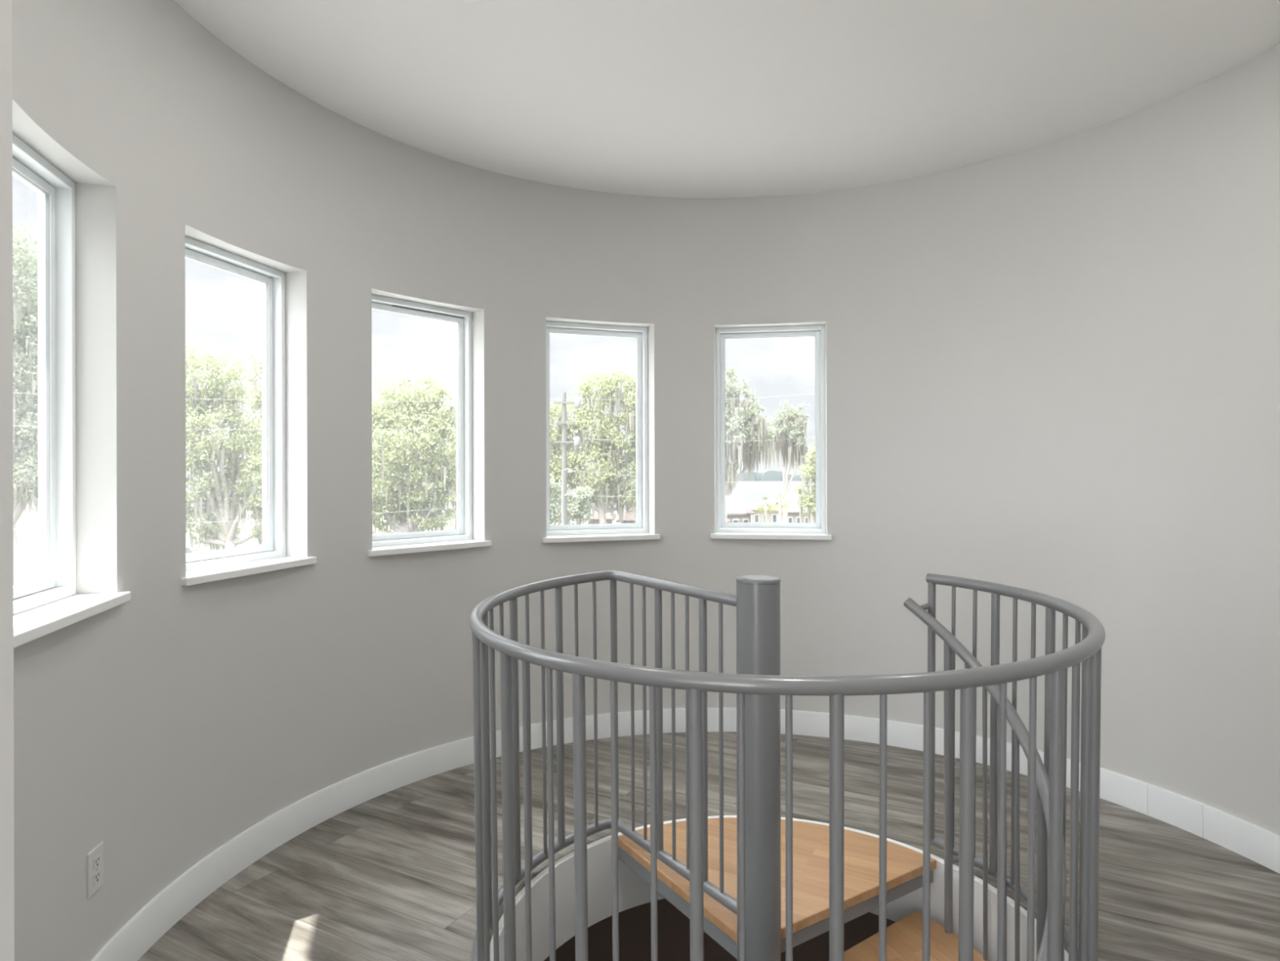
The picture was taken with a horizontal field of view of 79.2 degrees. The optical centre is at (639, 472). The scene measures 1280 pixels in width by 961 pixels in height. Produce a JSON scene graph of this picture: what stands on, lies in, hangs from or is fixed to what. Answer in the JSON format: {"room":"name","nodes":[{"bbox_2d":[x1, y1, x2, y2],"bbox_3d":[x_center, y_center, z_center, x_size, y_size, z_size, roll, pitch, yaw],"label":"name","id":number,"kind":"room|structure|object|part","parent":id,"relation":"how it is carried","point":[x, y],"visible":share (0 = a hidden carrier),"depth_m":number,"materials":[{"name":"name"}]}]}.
{"room":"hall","nodes":[
{"label":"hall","id":0,"kind":"room"},
{"bbox_2d":[0,0,1279,960],"bbox_3d":[0.403,-0.046,2.361,4.100,2.890,4.043,0,0,0],"label":"wall","id":1,"kind":"structure","parent":0,"point":[1052,368],"depth_m":3.20,"materials":[{"name":"grey paint"}]},
{"bbox_2d":[12,133,130,648],"bbox_3d":[-1.456,-0.220,1.852,0.204,1.158,0.637,0,0,-14],"label":"window","id":2,"kind":"structure","parent":1,"relation":"in","point":[56,580],"depth_m":2.08,"materials":[{"name":"white plastic"}]},
{"bbox_3d":[-1.532,-0.232,1.832,0.032,1.081,0.548,0,0,-14],"label":"sash","id":3,"kind":"part","parent":2,"relation":"part of","materials":[{"name":"white plastic"}]},
{"bbox_3d":[-1.517,-0.233,1.836,0.078,1.132,0.592,0,0,-14],"label":"frame","id":4,"kind":"part","parent":2,"relation":"part of","materials":[{"name":"white plastic"}]},
{"bbox_3d":[-1.418,0.346,1.861,0.128,0.026,0.637,0,0,-14],"label":"sill","id":5,"kind":"part","parent":2,"relation":"part of","materials":[{"name":"white paint"}]},
{"bbox_2d":[86,841,103,898],"bbox_3d":[-1.439,1.048,2.045,0.010,0.116,0.074,0,0,-9],"label":"wall outlet","id":6,"kind":"object","parent":1,"relation":"attached to","point":[95,858],"visible":1,"depth_m":2.04,"materials":[{"name":"white plastic"}]},
{"bbox_2d":[93,868,100,885],"bbox_3d":[-1.435,1.068,2.046,0.003,0.029,0.032,0,0,-9],"label":"socket","id":7,"kind":"object","parent":6,"relation":"attached to","point":[96,872],"depth_m":2.04,"materials":[{"name":"grey plastic"}]},
{"bbox_2d":[93,853,100,870],"bbox_3d":[-1.435,1.027,2.046,0.003,0.029,0.032,0,0,-9],"label":"socket","id":8,"kind":"object","parent":6,"relation":"attached to","point":[96,856],"depth_m":2.04,"materials":[{"name":"grey plastic"}]},
{"bbox_2d":[181,236,316,586],"bbox_3d":[-1.461,-0.220,2.794,0.204,1.158,0.637,0,0,14],"label":"window","id":9,"kind":"structure","parent":1,"relation":"in","point":[273,280],"depth_m":3.05,"materials":[{"name":"white plastic"}]},
{"bbox_3d":[-1.537,-0.232,2.812,0.032,1.081,0.548,0,0,14],"label":"sash","id":10,"kind":"part","parent":9,"relation":"part of","materials":[{"name":"white plastic"}]},
{"bbox_3d":[-1.423,0.346,2.785,0.128,0.026,0.637,0,0,14],"label":"sill","id":11,"kind":"part","parent":9,"relation":"part of","materials":[{"name":"white paint"}]},
{"bbox_2d":[368,293,491,556],"bbox_3d":[-1.017,-0.221,3.625,0.204,1.158,0.637,0,0,42],"label":"window","id":12,"kind":"structure","parent":1,"relation":"in","point":[463,319],"depth_m":3.85,"materials":[{"name":"white plastic"}]},
{"bbox_3d":[-1.075,-0.233,3.677,0.032,1.081,0.548,0,0,42],"label":"sash","id":13,"kind":"part","parent":12,"relation":"part of","materials":[{"name":"white plastic"}]},
{"bbox_3d":[-0.988,0.345,3.599,0.128,0.026,0.637,0,0,42],"label":"sill","id":14,"kind":"part","parent":12,"relation":"part of","materials":[{"name":"white paint"}]},
{"bbox_2d":[542,320,660,542],"bbox_3d":[-0.227,-0.223,4.147,0.637,1.158,0.204,0,0,-19],"label":"window","id":15,"kind":"structure","parent":1,"relation":"in","point":[638,531],"depth_m":4.22,"materials":[{"name":"white plastic"}]},
{"bbox_3d":[-0.213,0.344,4.111,0.637,0.026,0.128,0,0,-19],"label":"sill","id":16,"kind":"part","parent":15,"relation":"part of","materials":[{"name":"white paint"}]},
{"bbox_2d":[91,707,1279,960],"bbox_3d":[0.406,1.336,2.358,3.748,0.126,3.696,0,0,0],"label":"baseboard","id":17,"kind":"structure","parent":1,"relation":"attached to","point":[1256,843],"depth_m":3.13,"materials":[{"name":"white paint"}]},
{"bbox_2d":[710,324,831,540],"bbox_3d":[0.710,-0.225,4.228,0.637,1.158,0.204,0,0,9],"label":"window","id":18,"kind":"structure","parent":1,"relation":"in","point":[776,531],"depth_m":4.25,"materials":[{"name":"white plastic"}]},
{"bbox_3d":[0.705,0.341,4.190,0.637,0.026,0.128,0,0,9],"label":"sill","id":19,"kind":"part","parent":18,"relation":"part of","materials":[{"name":"white paint"}]},
{"bbox_2d":[137,731,1279,960],"bbox_3d":[0.404,1.539,0.491,6.000,0.280,7.782,0,0,0],"label":"floor","id":20,"kind":"structure","parent":0,"point":[390,876],"depth_m":2.76,"materials":[{"name":"grey wood"}]},
{"bbox_2d":[469,570,1105,960],"bbox_3d":[0.380,0.883,2.230,1.735,1.031,1.593,0,0,0],"label":"guard railing","id":21,"kind":"object","parent":20,"relation":"on","point":[1054,665],"visible":0.98,"depth_m":1.72,"materials":[{"name":"grey metal"}]},
{"bbox_3d":[0.381,1.347,2.230,1.735,0.062,1.568,0,0,0],"label":"rail","id":22,"kind":"part","parent":21,"relation":"part of","materials":[{"name":"grey metal"}]},
{"bbox_3d":[0.379,0.396,2.230,1.736,0.056,1.569,0,0,0],"label":"rail","id":23,"kind":"part","parent":21,"relation":"part of","materials":[{"name":"grey metal"}]},
{"bbox_2d":[543,897,895,960],"bbox_3d":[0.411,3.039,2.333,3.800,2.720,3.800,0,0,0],"label":"floor","id":24,"kind":"structure","parent":0,"point":[634,922],"depth_m":4.17,"materials":[{"name":"brown wood"}]},
{"bbox_2d":[489,814,1068,960],"bbox_3d":[0.401,1.550,2.324,1.698,0.298,1.698,0,0,0],"label":"stairwell wall","id":25,"kind":"structure","parent":24,"relation":"attached to","point":[633,891],"depth_m":2.79,"materials":[{"name":"white paint"}]},
{"bbox_2d":[173,0,1279,198],"bbox_3d":[0.396,-1.591,0.491,6.000,0.200,7.782,0,0,0],"label":"ceiling","id":26,"kind":"structure","parent":0,"point":[691,99],"depth_m":2.88,"materials":[{"name":"white paint"}]},
{"bbox_3d":[0.414,4.449,2.332,3.900,0.100,3.900,0,0,0],"label":"floor","id":27,"kind":"structure","parent":0,"visible":0},
{"bbox_2d":[617,574,1066,960],"bbox_3d":[0.626,2.356,2.384,1.145,4.085,1.607,0,0,-12],"label":"spiral staircase","id":28,"kind":"structure","parent":27,"relation":"on","point":[757,596],"depth_m":2.46,"materials":[{"name":"grey metal"}]},
{"bbox_3d":[0.477,1.453,2.878,0.881,0.051,0.777,0,0,-33],"label":"landing frame","id":29,"kind":"part","parent":28,"relation":"part of","materials":[{"name":"grey metal"}]},
{"bbox_3d":[0.863,0.996,2.072,0.487,1.091,1.435,0,0,27],"label":"handrail","id":30,"kind":"part","parent":28,"relation":"part of","materials":[{"name":"grey metal"}]},
{"label":"outside","id":31,"kind":"structure","parent":0,"visible":0},
{"bbox_2d":[23,480,814,511],"bbox_3d":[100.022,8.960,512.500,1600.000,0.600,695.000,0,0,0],"label":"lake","id":32,"kind":"structure","parent":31,"point":[743,492],"depth_m":358.37,"materials":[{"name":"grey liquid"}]},
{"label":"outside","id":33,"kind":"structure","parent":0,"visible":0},
{"bbox_3d":[-44.981,8.073,55.000,210.000,0.050,60.000,0,0,0],"label":"road","id":34,"kind":"object","parent":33,"visible":0},
{"bbox_2d":[186,545,208,554],"bbox_3d":[-40.913,7.333,70.000,4.488,1.530,1.800,0,0,0],"label":"car","id":35,"kind":"object","parent":34,"relation":"on","point":[189,549],"visible":0.08,"depth_m":69.66,"materials":[{"name":"grey paint"}]},
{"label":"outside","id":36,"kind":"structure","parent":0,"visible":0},
{"bbox_2d":[186,470,812,482],"bbox_3d":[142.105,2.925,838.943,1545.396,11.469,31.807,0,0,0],"label":"treeline","id":37,"kind":"object","parent":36,"point":[770,475],"visible":0.07,"depth_m":831.60,"materials":[{"name":"green plant"}]},
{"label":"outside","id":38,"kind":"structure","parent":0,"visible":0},
{"bbox_2d":[15,509,764,581],"bbox_3d":[0.020,8.250,65.000,300.000,0.500,210.000,0,0,0],"label":"ground","id":39,"kind":"structure","parent":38,"point":[28,537],"depth_m":103.43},
{"bbox_2d":[12,221,38,585],"bbox_3d":[-33.849,-3.071,40.539,9.980,22.904,6.881,0,0,20],"label":"oak tree","id":40,"kind":"object","parent":39,"relation":"on","point":[25,316],"visible":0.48,"depth_m":39.60,"materials":[{"name":"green plant"}]},
{"bbox_2d":[185,337,262,553],"bbox_3d":[-29.155,-0.385,51.685,10.318,17.509,5.598,0,0,-6],"label":"oak tree","id":41,"kind":"object","parent":39,"relation":"on","point":[224,504],"visible":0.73,"depth_m":51.50,"materials":[{"name":"green plant"}]},
{"bbox_2d":[240,351,262,530],"bbox_3d":[-27.068,-0.645,62.288,10.714,18.019,7.467,0,0,20],"label":"oak tree","id":42,"kind":"object","parent":39,"relation":"on","point":[257,397],"visible":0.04,"depth_m":61.05,"materials":[{"name":"green plant"}]},
{"bbox_2d":[371,374,456,544],"bbox_3d":[-17.793,0.475,57.967,8.879,15.736,7.253,0,0,40],"label":"oak tree","id":43,"kind":"object","parent":39,"relation":"on","point":[431,462],"visible":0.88,"depth_m":57.17,"materials":[{"name":"green plant"}]},
{"bbox_2d":[444,397,456,541],"bbox_3d":[-15.263,-0.508,77.330,8.860,17.689,7.645,0,0,0],"label":"oak tree","id":44,"kind":"object","parent":39,"relation":"on","point":[451,526],"visible":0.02,"depth_m":77.14,"materials":[{"name":"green plant"}]},
{"bbox_2d":[553,392,581,524],"bbox_3d":[-4.487,1.613,47.968,1.687,13.195,0.441,0,0,3],"label":"utility pole","id":45,"kind":"object","parent":39,"relation":"on","point":[577,402],"visible":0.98,"depth_m":47.86,"materials":[{"name":"grey"}]},
{"bbox_2d":[14,424,557,430],"bbox_3d":[-17.509,-2.563,41.000,29.027,0.826,0.018,0,0,-29],"label":"overhead cable","id":46,"kind":"object","parent":45,"relation":"attached to","point":[551,424],"visible":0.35,"depth_m":39.88,"materials":[{"name":"grey plastic"}]},
{"bbox_2d":[13,497,561,528],"bbox_3d":[-17.498,2.050,41.000,29.027,0.919,0.018,0,0,-29],"label":"overhead cable","id":47,"kind":"object","parent":45,"relation":"attached to","point":[560,498],"visible":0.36,"depth_m":39.58,"materials":[{"name":"grey plastic"}]},
{"bbox_3d":[-4.595,-1.907,47.850,1.500,0.120,0.100,0,0,0],"label":"cross arm","id":48,"kind":"part","parent":45,"relation":"part of"},
{"bbox_3d":[-4.601,-4.339,47.850,1.500,0.120,0.100,0,0,0],"label":"cross arm","id":49,"kind":"part","parent":45,"relation":"part of"},
{"bbox_3d":[-4.686,1.614,48.000,0.400,13.195,0.400,0,0,0],"label":"post","id":50,"kind":"part","parent":45,"relation":"part of","materials":[{"name":"white"}]},
{"bbox_3d":[-4.598,-3.098,47.850,1.200,0.120,0.100,0,0,0],"label":"cross arm","id":51,"kind":"part","parent":45,"relation":"part of"},
{"bbox_2d":[567,494,804,497],"bbox_3d":[5.804,1.490,52.000,22.363,0.315,0.026,0,0,-21],"label":"overhead cable","id":52,"kind":"object","parent":45,"relation":"attached to","point":[567,495],"visible":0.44,"depth_m":52.70,"materials":[{"name":"grey plastic"}]},
{"bbox_2d":[568,469,808,484],"bbox_3d":[5.801,0.315,52.000,22.363,1.142,0.026,0,0,-21],"label":"overhead cable","id":53,"kind":"object","parent":45,"relation":"attached to","point":[568,469],"visible":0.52,"depth_m":52.43,"materials":[{"name":"grey plastic"}]},
{"bbox_2d":[571,436,815,441],"bbox_3d":[5.795,-2.485,52.000,22.364,0.945,0.026,0,0,-21],"label":"overhead cable","id":54,"kind":"object","parent":45,"relation":"attached to","point":[812,437],"visible":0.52,"depth_m":52.48,"materials":[{"name":"grey plastic"}]},
{"bbox_2d":[580,393,813,399],"bbox_3d":[5.788,-5.365,52.000,22.364,1.440,0.026,0,0,-21],"label":"overhead cable","id":55,"kind":"object","parent":45,"relation":"attached to","point":[810,393],"visible":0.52,"depth_m":52.20,"materials":[{"name":"grey plastic"}]},
{"bbox_2d":[561,468,577,524],"bbox_3d":[-4.173,3.972,46.000,1.005,8.476,0.320,0,0,0],"label":"street lamp","id":56,"kind":"object","parent":39,"relation":"on","point":[570,469],"visible":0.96,"depth_m":45.94,"materials":[{"name":"grey metal"}]},
{"bbox_3d":[-4.580,4.000,46.000,0.190,8.421,0.200,0,0,0],"label":"post","id":57,"kind":"part","parent":56,"relation":"part of","materials":[{"name":"grey metal"}]},
{"bbox_2d":[550,473,595,524],"bbox_3d":[-7.189,3.984,66.206,6.756,8.666,3.832,0,0,0],"label":"bush","id":58,"kind":"object","parent":39,"relation":"on","point":[583,493],"visible":0.51,"depth_m":65.63,"materials":[{"name":"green plant"}]},
{"bbox_2d":[549,368,635,524],"bbox_3d":[-3.019,-0.992,75.865,15.561,18.599,6.926,0,0,6],"label":"oak tree","id":59,"kind":"object","parent":39,"relation":"on","point":[604,451],"visible":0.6,"depth_m":75.34,"materials":[{"name":"green plant"}]},
{"bbox_2d":[583,506,616,534],"bbox_3d":[-4.885,5.883,96.500,3.615,4.257,9.000,0,0,0],"label":"house","id":60,"kind":"structure","parent":39,"relation":"on","point":[594,520],"depth_m":92.51,"materials":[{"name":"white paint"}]},
{"bbox_2d":[616,506,636,533],"bbox_3d":[-0.698,5.649,86.000,3.518,4.704,10.000,0,0,0],"label":"house","id":61,"kind":"structure","parent":39,"relation":"on","point":[630,518],"depth_m":81.66,"materials":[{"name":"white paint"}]},
{"bbox_2d":[726,496,755,522],"bbox_3d":[9.924,5.435,95.500,7.072,5.083,11.000,0,0,0],"label":"house","id":62,"kind":"structure","parent":39,"relation":"on","point":[737,512],"depth_m":90.50,"materials":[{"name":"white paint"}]},
{"bbox_2d":[724,364,780,522],"bbox_3d":[9.705,-1.739,83.827,10.972,20.032,5.616,0,0,0],"label":"oak tree","id":63,"kind":"object","parent":39,"relation":"on","point":[744,425],"visible":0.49,"depth_m":83.53,"materials":[{"name":"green plant"}]},
{"bbox_2d":[745,499,787,522],"bbox_3d":[20.573,6.107,122.500,7.809,3.687,9.000,0,0,0],"label":"house","id":64,"kind":"structure","parent":39,"relation":"on","point":[771,518],"depth_m":118.49,"materials":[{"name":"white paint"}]},
{"bbox_3d":[17.852,6.962,118.420,0.572,1.150,0.040,0,0,0],"label":"pane","id":65,"kind":"part","parent":64,"relation":"part of","materials":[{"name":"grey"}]},
{"bbox_3d":[20.575,6.956,118.420,0.572,1.150,0.040,0,0,0],"label":"pane","id":66,"kind":"part","parent":64,"relation":"part of","materials":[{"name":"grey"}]},
{"bbox_2d":[754,492,778,533],"bbox_3d":[13.606,5.075,84.013,3.950,6.214,3.744,0,0,0],"label":"palm tree","id":67,"kind":"object","parent":39,"relation":"on","point":[765,506],"visible":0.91,"depth_m":83.84,"materials":[{"name":"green plant"}]},
{"bbox_2d":[768,490,793,522],"bbox_3d":[14.358,4.813,79.073,3.221,6.732,3.554,0,0,0],"label":"palm tree","id":68,"kind":"object","parent":39,"relation":"on","point":[780,506],"visible":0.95,"depth_m":78.86,"materials":[{"name":"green plant"}]},
{"bbox_2d":[766,399,809,522],"bbox_3d":[16.797,-0.087,88.137,5.220,16.694,3.446,0,0,0],"label":"oak tree","id":69,"kind":"object","parent":39,"relation":"on","point":[788,427],"visible":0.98,"depth_m":87.59,"materials":[{"name":"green plant"}]},
{"bbox_2d":[773,502,814,522],"bbox_3d":[22.976,6.101,110.000,6.795,3.687,8.000,0,0,0],"label":"house","id":70,"kind":"structure","parent":39,"relation":"on","point":[793,517],"depth_m":106.50,"materials":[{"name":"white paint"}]},
{"bbox_2d":[793,437,816,528],"bbox_3d":[16.956,2.094,71.719,5.358,12.331,4.071,0,0,0],"label":"oak tree","id":71,"kind":"object","parent":39,"relation":"on","point":[809,502],"visible":0.34,"depth_m":71.68,"materials":[{"name":"green plant"}]},
{"bbox_2d":[803,506,814,523],"bbox_3d":[17.720,5.464,80.044,2.905,5.419,3.079,0,0,0],"label":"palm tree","id":72,"kind":"object","parent":39,"relation":"on","point":[811,518],"visible":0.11,"depth_m":79.92,"materials":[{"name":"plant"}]}
]}

